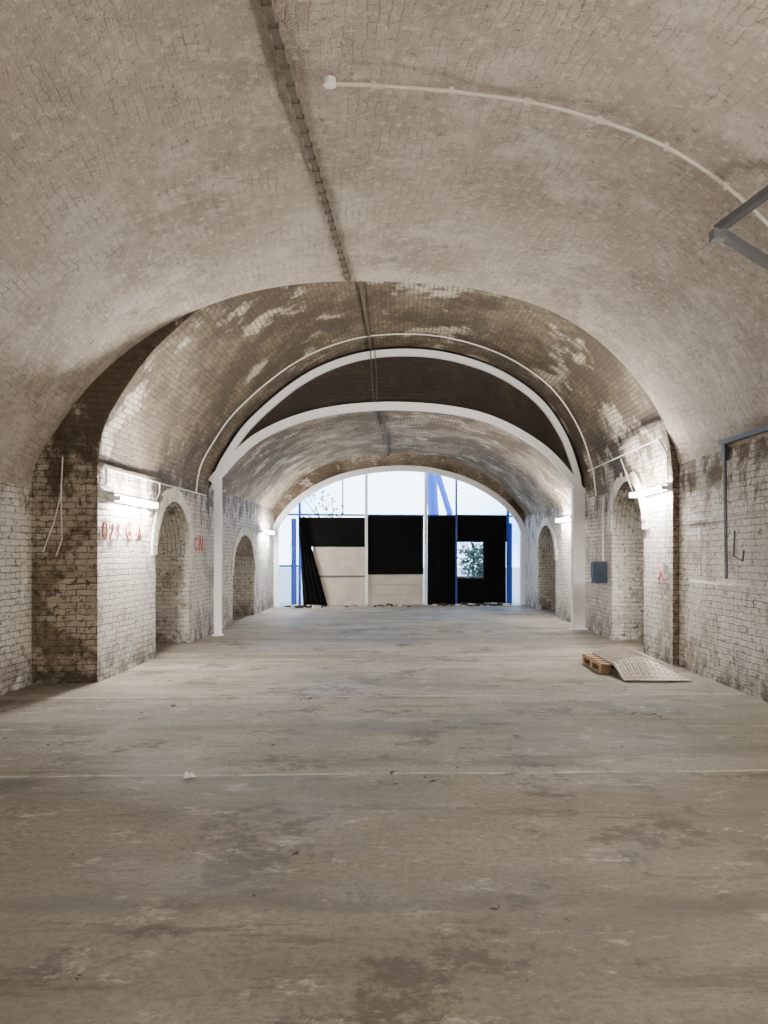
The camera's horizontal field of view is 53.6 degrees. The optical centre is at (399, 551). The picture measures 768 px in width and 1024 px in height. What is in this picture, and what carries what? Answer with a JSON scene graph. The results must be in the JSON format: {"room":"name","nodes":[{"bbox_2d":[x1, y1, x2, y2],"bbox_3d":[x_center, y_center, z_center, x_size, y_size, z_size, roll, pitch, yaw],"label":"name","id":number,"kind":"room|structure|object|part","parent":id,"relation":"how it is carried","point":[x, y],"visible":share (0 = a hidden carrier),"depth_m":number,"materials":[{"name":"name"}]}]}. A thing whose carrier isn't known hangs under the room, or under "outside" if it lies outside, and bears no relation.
{"room":"empty railway arch","nodes":[
{"label":"empty railway arch","id":0,"kind":"room"},
{"bbox_2d":[0,466,273,695],"bbox_3d":[-4.175,0.175,7.223,0.950,2.850,30.445,0,0,0],"label":"wall","id":1,"kind":"structure","parent":0,"point":[145,599],"depth_m":11.01,"materials":[{"name":"white brick"}]},
{"bbox_2d":[102,521,141,539],"bbox_3d":[-3.688,-0.286,10.134,0.020,0.262,1.426,0,0,0],"label":"graffiti","id":2,"kind":"object","parent":1,"relation":"attached to","point":[105,522],"visible":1,"depth_m":9.94,"materials":[{"name":"red paint"}]},
{"bbox_2d":[109,494,157,507],"bbox_3d":[-3.627,-0.690,10.425,0.144,0.090,1.550,0,0,0],"label":"fluorescent light","id":3,"kind":"object","parent":1,"relation":"attached to","point":[112,497],"visible":1,"depth_m":10.19,"materials":[{"name":"white paint"}]},
{"bbox_2d":[105,468,206,502],"bbox_3d":[-3.662,-0.883,11.893,0.033,0.382,4.814,0,0,0],"label":"conduit","id":4,"kind":"object","parent":1,"relation":"attached to","point":[106,469],"visible":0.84,"depth_m":11.02,"materials":[{"name":"white metal"}]},
{"bbox_2d":[151,487,194,554],"bbox_3d":[-3.682,-0.508,12.430,0.035,1.104,2.296,0,0,0],"label":"trim","id":5,"kind":"structure","parent":1,"relation":"attached to","point":[170,495],"depth_m":12.14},
{"bbox_2d":[194,536,202,550],"bbox_3d":[-3.688,-0.163,13.930,0.020,0.292,0.557,0,0,0],"label":"graffiti","id":6,"kind":"object","parent":1,"relation":"attached to","point":[199,536],"visible":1,"depth_m":13.99,"materials":[{"name":"red paint"}]},
{"bbox_2d":[231,527,256,574],"bbox_3d":[-3.682,-0.054,18.050,0.036,1.096,2.882,0,0,0],"label":"trim","id":7,"kind":"structure","parent":1,"relation":"attached to","point":[245,531],"depth_m":17.73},
{"bbox_2d":[259,529,273,533],"bbox_3d":[-3.627,-0.550,20.750,0.144,0.090,1.500,0,0,0],"label":"fluorescent light","id":8,"kind":"object","parent":1,"relation":"attached to","point":[260,530],"visible":1,"depth_m":20.44,"materials":[{"name":"white paint"}]},
{"bbox_2d":[31,309,678,684],"bbox_3d":[-0.245,-1.260,9.954,8.540,5.719,0.001,0,0,-11],"label":"wall","id":9,"kind":"structure","parent":0,"point":[64,586],"depth_m":9.25,"materials":[{"name":"brick"}]},
{"bbox_2d":[42,457,62,555],"bbox_3d":[-4.190,-0.549,9.172,0.238,1.203,0.056,0,0,0],"label":"cable","id":10,"kind":"object","parent":9,"relation":"hanging from","point":[60,498],"depth_m":9.18,"materials":[{"name":"grey plastic"}]},
{"bbox_2d":[0,602,767,1023],"bbox_3d":[0.000,1.600,8.100,11.200,0.001,32.200,0,0,0],"label":"floor","id":11,"kind":"structure","parent":0,"point":[382,914],"depth_m":4.41,"materials":[{"name":"concrete"}]},
{"bbox_2d":[183,772,195,778],"bbox_3d":[-1.494,1.575,5.380,0.108,0.042,0.080,0,0,0],"label":"crumpled paper","id":12,"kind":"object","parent":11,"relation":"on","point":[187,775],"visible":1,"depth_m":5.38,"materials":[{"name":"white paper"}]},
{"bbox_2d":[291,518,296,604],"bbox_3d":[-3.152,0.300,22.578,0.160,2.600,0.050,0,0,-9],"label":"post","id":13,"kind":"object","parent":11,"relation":"on","point":[293,520],"visible":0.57,"depth_m":22.55,"materials":[{"name":"metal"}]},
{"bbox_2d":[298,502,300,604],"bbox_3d":[-2.971,0.000,22.514,0.080,3.200,0.080,0,0,-9],"label":"mullion","id":14,"kind":"object","parent":11,"relation":"on","point":[299,504],"visible":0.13,"depth_m":22.47,"materials":[{"name":"blue paint"}]},
{"bbox_2d":[279,565,297,566],"bbox_3d":[-3.273,0.415,22.509,0.620,0.070,0.051,0,0,-9],"label":"transom","id":15,"kind":"object","parent":14,"relation":"attached to","point":[279,565],"visible":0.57,"depth_m":22.48,"materials":[{"name":"blue paint"}]},
{"bbox_2d":[287,514,512,516],"bbox_3d":[-0.004,-1.110,23.030,7.200,0.060,0.052,0,0,-9],"label":"transom","id":16,"kind":"object","parent":14,"relation":"attached to","point":[288,514],"visible":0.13,"depth_m":22.84,"materials":[{"name":"blue paint"}]},
{"bbox_2d":[342,480,342,514],"bbox_3d":[-1.714,-1.650,22.763,0.040,1.100,0.040,0,0,-9],"label":"mullion","id":17,"kind":"object","parent":16,"relation":"on","point":[342,480],"visible":0.57,"depth_m":22.74,"materials":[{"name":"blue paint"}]},
{"bbox_2d":[457,514,506,541],"bbox_3d":[2.497,-0.725,23.378,1.650,0.850,0.083,0,0,-9],"label":"fascia","id":18,"kind":"object","parent":16,"relation":"attached to","point":[470,528],"visible":1,"depth_m":23.35,"materials":[{"name":"black"}]},
{"bbox_2d":[298,518,327,605],"bbox_3d":[-2.571,0.300,22.493,0.865,2.600,0.100,0,0,-9],"label":"curtain","id":19,"kind":"object","parent":11,"relation":"on","point":[312,589],"visible":0.96,"depth_m":22.48,"materials":[{"name":"black fabric"}]},
{"bbox_2d":[313,547,364,604],"bbox_3d":[-1.818,0.725,22.750,1.570,1.750,0.084,0,0,-9],"label":"board","id":20,"kind":"object","parent":11,"relation":"on","point":[329,560],"visible":0.88,"depth_m":22.74,"materials":[{"name":"beige wood"}]},
{"bbox_2d":[301,517,364,546],"bbox_3d":[-1.993,-0.595,22.704,1.930,0.890,0.085,0,0,-9],"label":"hoarding","id":21,"kind":"object","parent":20,"relation":"on","point":[322,531],"visible":1,"depth_m":22.69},
{"bbox_2d":[320,575,364,577],"bbox_3d":[-1.812,0.730,22.708,1.570,0.060,0.031,0,0,-9],"label":"brace","id":22,"kind":"object","parent":20,"relation":"attached to","point":[321,576],"visible":1,"depth_m":22.70,"materials":[{"name":"metal"}]},
{"bbox_2d":[3,613,676,980],"bbox_3d":[0.006,1.588,11.909,6.833,0.017,18.182,0,0,0],"label":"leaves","id":23,"kind":"object","parent":11,"relation":"on","point":[174,705],"visible":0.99,"depth_m":5.71,"materials":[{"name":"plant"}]},
{"bbox_2d":[365,474,367,604],"bbox_3d":[-1.010,-0.450,22.788,0.080,4.100,0.080,0,0,-9],"label":"mullion","id":24,"kind":"object","parent":11,"relation":"on","point":[366,475],"visible":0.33,"depth_m":22.75,"materials":[{"name":"white paint"}]},
{"bbox_2d":[368,574,423,604],"bbox_3d":[-0.132,1.140,23.003,1.700,0.920,0.084,0,0,-9],"label":"board","id":25,"kind":"object","parent":11,"relation":"on","point":[395,589],"visible":1,"depth_m":22.98,"materials":[{"name":"beige wood"}]},
{"bbox_2d":[368,516,423,574],"bbox_3d":[-0.129,-0.210,22.985,1.700,1.780,0.082,0,0,-9],"label":"hoarding","id":26,"kind":"object","parent":25,"relation":"on","point":[395,543],"visible":1,"depth_m":22.96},
{"bbox_2d":[208,349,586,635],"bbox_3d":[0.085,-1.225,15.145,7.622,5.649,0.223,0,0,-9],"label":"arch frame","id":27,"kind":"object","parent":11,"relation":"on","point":[233,453],"visible":0.99,"depth_m":15.16,"materials":[{"name":"white metal"}]},
{"bbox_3d":[-3.490,0.100,14.575,0.220,3.000,0.200,0,0,-9],"label":"post","id":28,"kind":"part","parent":27,"relation":"part of","materials":[{"name":"white metal"}]},
{"bbox_2d":[284,602,511,607],"bbox_3d":[-0.018,1.568,22.407,6.715,0.063,0.904,0,0,-8],"label":"rubble pile","id":29,"kind":"object","parent":11,"relation":"on","point":[493,603],"visible":1,"depth_m":22.45,"materials":[{"name":"brown stone"}]},
{"bbox_2d":[273,465,525,606],"bbox_3d":[0.065,-0.491,22.680,7.725,4.182,0.169,0,0,-9],"label":"arch frame","id":30,"kind":"object","parent":11,"relation":"on","point":[397,468],"visible":0.98,"depth_m":22.66,"materials":[{"name":"white paint"}]},
{"bbox_3d":[-3.600,0.480,22.115,0.140,2.240,0.150,0,0,-9],"label":"post","id":31,"kind":"part","parent":30,"relation":"part of","materials":[{"name":"white metal"}]},
{"bbox_3d":[3.750,0.480,23.247,0.140,2.240,0.150,0,0,-9],"label":"post","id":32,"kind":"part","parent":30,"relation":"part of","materials":[{"name":"white metal"}]},
{"bbox_2d":[424,473,426,604],"bbox_3d":[0.780,-0.450,23.056,0.080,4.100,0.080,0,0,-8],"label":"mullion","id":33,"kind":"object","parent":11,"relation":"on","point":[425,474],"visible":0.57,"depth_m":23.02,"materials":[{"name":"white paint"}]},
{"bbox_2d":[427,516,454,604],"bbox_3d":[1.263,0.250,23.141,0.860,2.700,0.087,0,0,-9],"label":"door","id":34,"kind":"structure","parent":11,"relation":"on","point":[440,529],"depth_m":23.11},
{"bbox_2d":[455,480,483,603],"bbox_3d":[2.131,-0.350,23.289,0.900,3.900,0.080,0,0,-9],"label":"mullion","id":35,"kind":"object","parent":11,"relation":"on","point":[455,480],"depth_m":23.19,"materials":[{"name":"blue paint"}]},
{"bbox_3d":[2.139,0.770,23.301,0.880,0.060,0.060,0,0,-9],"label":"window sill rail","id":36,"kind":"part","parent":35,"relation":"part of","materials":[{"name":"grey metal"}]},
{"bbox_2d":[457,578,482,603],"bbox_3d":[2.125,1.200,23.326,0.900,0.800,0.076,0,0,-9],"label":"panel","id":37,"kind":"object","parent":11,"relation":"on","point":[469,590],"visible":0.86,"depth_m":23.30,"materials":[{"name":"black"}]},
{"bbox_2d":[483,542,505,603],"bbox_3d":[2.911,0.650,23.412,0.720,1.900,0.079,0,0,-9],"label":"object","id":38,"kind":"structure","parent":11,"relation":"on","point":[494,553],"depth_m":23.39,"materials":[{"name":"black fabric"}]},
{"bbox_2d":[506,509,508,602],"bbox_3d":[3.329,0.100,23.459,0.080,3.000,0.080,0,0,-8],"label":"mullion","id":39,"kind":"object","parent":11,"relation":"on","point":[507,512],"visible":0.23,"depth_m":23.42,"materials":[{"name":"blue paint"}]},
{"bbox_2d":[509,523,511,603],"bbox_3d":[3.429,0.350,23.565,0.090,2.500,0.050,0,0,-9],"label":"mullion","id":40,"kind":"object","parent":11,"relation":"on","point":[510,524],"visible":0.9,"depth_m":23.54,"materials":[{"name":"paint"}]},
{"bbox_2d":[582,647,691,681],"bbox_3d":[3.138,1.479,10.148,1.025,0.240,1.655,0,0,0],"label":"ramp","id":41,"kind":"object","parent":11,"relation":"on","point":[631,665],"visible":1,"depth_m":9.79,"materials":[{"name":"brown wood"}]},
{"bbox_2d":[0,0,767,486],"bbox_3d":[-0.245,-2.182,1.375,8.390,2.804,18.750,0,0,0],"label":"vault","id":42,"kind":"object","parent":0,"point":[156,169],"depth_m":6.55,"materials":[{"name":"brick"}]},
{"bbox_2d":[261,0,388,455],"bbox_3d":[-0.695,-3.437,7.275,0.274,1.175,30.459,0,0,2],"label":"cable trunking","id":43,"kind":"object","parent":42,"relation":"attached to","point":[266,5],"visible":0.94,"depth_m":6.54,"materials":[{"name":"metal"}]},
{"bbox_2d":[324,75,767,226],"bbox_3d":[1.629,-2.514,5.958,4.434,2.022,0.095,0,0,-8],"label":"conduit","id":44,"kind":"object","parent":42,"relation":"attached to","point":[330,82],"visible":0.97,"depth_m":5.88,"materials":[{"name":"white metal"}]},
{"bbox_3d":[3.035,-2.473,5.848,1.040,0.673,0.722,0,0,-17],"label":"strut bracket","id":45,"kind":"part","parent":42,"relation":"part of","materials":[{"name":"grey metal"}]},
{"bbox_3d":[2.710,-2.663,5.731,0.081,0.056,0.727,0,-19,-37],"label":"arm","id":46,"kind":"part","parent":42,"relation":"part of","materials":[{"name":"metal"}]},
{"bbox_3d":[2.973,-2.343,6.153,1.024,0.056,0.081,22,-7,-17],"label":"arm","id":47,"kind":"part","parent":42,"relation":"part of","materials":[{"name":"metal"}]},
{"bbox_2d":[98,281,672,498],"bbox_3d":[0.075,-2.598,12.537,8.428,3.096,5.289,0,0,-9],"label":"vault","id":48,"kind":"object","parent":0,"point":[161,428],"visible":0.85,"depth_m":12.28,"materials":[{"name":"brick"}]},
{"bbox_2d":[195,333,596,495],"bbox_3d":[0.075,-2.563,14.161,7.564,3.040,0.029,0,0,-9],"label":"conduit","id":49,"kind":"object","parent":48,"relation":"attached to","point":[267,382],"visible":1,"depth_m":14.12,"materials":[{"name":"grey metal"}]},
{"bbox_2d":[587,438,667,492],"bbox_3d":[3.763,-1.272,12.918,0.133,0.717,4.164,0,0,0],"label":"conduit","id":50,"kind":"object","parent":48,"relation":"attached to","point":[658,439],"visible":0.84,"depth_m":11.88,"materials":[{"name":"white metal"}]},
{"bbox_2d":[210,410,572,515],"bbox_3d":[0.075,-2.019,19.111,7.550,1.839,8.932,0,0,0],"label":"vault","id":51,"kind":"object","parent":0,"point":[272,467],"visible":0.87,"depth_m":18.26,"materials":[{"name":"brick"}]},
{"bbox_2d":[273,454,524,525],"bbox_3d":[0.075,-1.760,22.761,7.634,2.320,0.001,0,0,-9],"label":"ring","id":52,"kind":"object","parent":51,"relation":"attached to","point":[348,465],"visible":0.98,"depth_m":22.70,"materials":[{"name":"brick"}]},
{"bbox_2d":[209,346,583,487],"bbox_3d":[0.075,-1.260,15.211,7.634,5.719,0.001,0,0,-9],"label":"wall","id":53,"kind":"structure","parent":0,"point":[403,378],"depth_m":15.26,"materials":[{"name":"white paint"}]},
{"bbox_2d":[525,425,767,702],"bbox_3d":[4.316,0.131,7.789,0.968,2.939,31.578,0,0,0],"label":"wall","id":54,"kind":"structure","parent":0,"point":[723,623],"depth_m":10.33,"materials":[{"name":"white brick"}]},
{"bbox_2d":[535,518,556,559],"bbox_3d":[3.832,-0.355,20.001,0.036,1.098,2.824,0,0,0],"label":"trim","id":55,"kind":"structure","parent":54,"relation":"attached to","point":[546,521],"depth_m":19.69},
{"bbox_2d":[556,516,570,521],"bbox_3d":[3.777,-0.750,17.350,0.144,0.090,1.500,0,0,0],"label":"fluorescent light","id":56,"kind":"object","parent":54,"relation":"attached to","point":[565,519],"visible":0.71,"depth_m":17.31,"materials":[{"name":"white paint"}]},
{"bbox_2d":[591,496,606,582],"bbox_3d":[3.724,-0.240,14.220,0.248,1.640,0.360,0,0,0],"label":"box","id":57,"kind":"object","parent":54,"relation":"attached to","point":[598,569],"visible":1,"depth_m":14.10,"materials":[{"name":"grey metal"}]},
{"bbox_2d":[607,471,647,532],"bbox_3d":[3.832,-0.889,12.908,0.036,1.066,2.264,0,0,0],"label":"trim","id":58,"kind":"structure","parent":54,"relation":"attached to","point":[634,479],"depth_m":12.66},
{"bbox_2d":[629,484,671,497],"bbox_3d":[3.777,-0.920,11.525,0.144,0.090,1.550,0,0,0],"label":"fluorescent light","id":59,"kind":"object","parent":54,"relation":"attached to","point":[666,487],"visible":1,"depth_m":11.29,"materials":[{"name":"white paint"}]},
{"bbox_2d":[657,565,664,580],"bbox_3d":[3.838,0.310,11.175,0.020,0.233,0.261,0,0,0],"label":"graffiti","id":60,"kind":"object","parent":54,"relation":"attached to","point":[657,565],"visible":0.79,"depth_m":11.19,"materials":[{"name":"red paint"}]},
{"bbox_2d":[662,493,667,573],"bbox_3d":[3.815,-0.268,10.950,0.060,1.165,0.090,0,0,0],"label":"conduit","id":61,"kind":"object","parent":54,"relation":"attached to","point":[664,567],"visible":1,"depth_m":10.95,"materials":[{"name":"white paint"}]},
{"bbox_3d":[3.920,-1.210,9.090,0.126,0.220,0.088,0,0,0],"label":"plate","id":62,"kind":"part","parent":54,"relation":"part of","materials":[{"name":"metal"}]},
{"bbox_2d":[683,511,767,574],"bbox_3d":[3.925,-0.080,6.750,0.022,0.761,7.500,0,0,0],"label":"conduit","id":63,"kind":"object","parent":54,"relation":"attached to","point":[761,512],"depth_m":9.53,"materials":[{"name":"grey metal"}]},
{"bbox_2d":[733,531,744,561],"bbox_3d":[3.905,-0.070,8.761,0.034,0.360,0.304,0,0,4],"label":"cable loop","id":64,"kind":"object","parent":54,"relation":"attached to","point":[734,537],"visible":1,"depth_m":8.89,"materials":[{"name":"metal"}]},
{"label":"outside","id":65,"kind":"structure","parent":0,"visible":0},
{"bbox_2d":[279,567,519,601],"bbox_3d":[0.000,1.620,52.100,80.000,0.001,55.800,0,0,0],"label":"ground","id":66,"kind":"structure","parent":65,"point":[284,572],"depth_m":39.09,"materials":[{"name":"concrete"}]},
{"bbox_2d":[301,490,346,516],"bbox_3d":[-3.175,-0.824,31.524,1.944,4.852,1.906,0,0,-21],"label":"tree","id":67,"kind":"object","parent":66,"relation":"on","point":[323,496],"visible":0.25,"depth_m":31.58,"materials":[{"name":"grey plant"}]},
{"bbox_2d":[427,473,452,514],"bbox_3d":[0.250,-1.658,28.803,9.512,6.559,2.831,0,0,0],"label":"brace","id":68,"kind":"object","parent":66,"relation":"on","point":[433,480],"visible":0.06,"depth_m":29.49,"materials":[{"name":"blue metal"}]},
{"bbox_2d":[457,542,482,575],"bbox_3d":[2.722,0.452,26.201,1.606,2.306,1.640,0,0,0],"label":"tree","id":69,"kind":"object","parent":66,"relation":"on","point":[471,553],"visible":0.48,"depth_m":26.03,"materials":[{"name":"green plant"}]}
]}

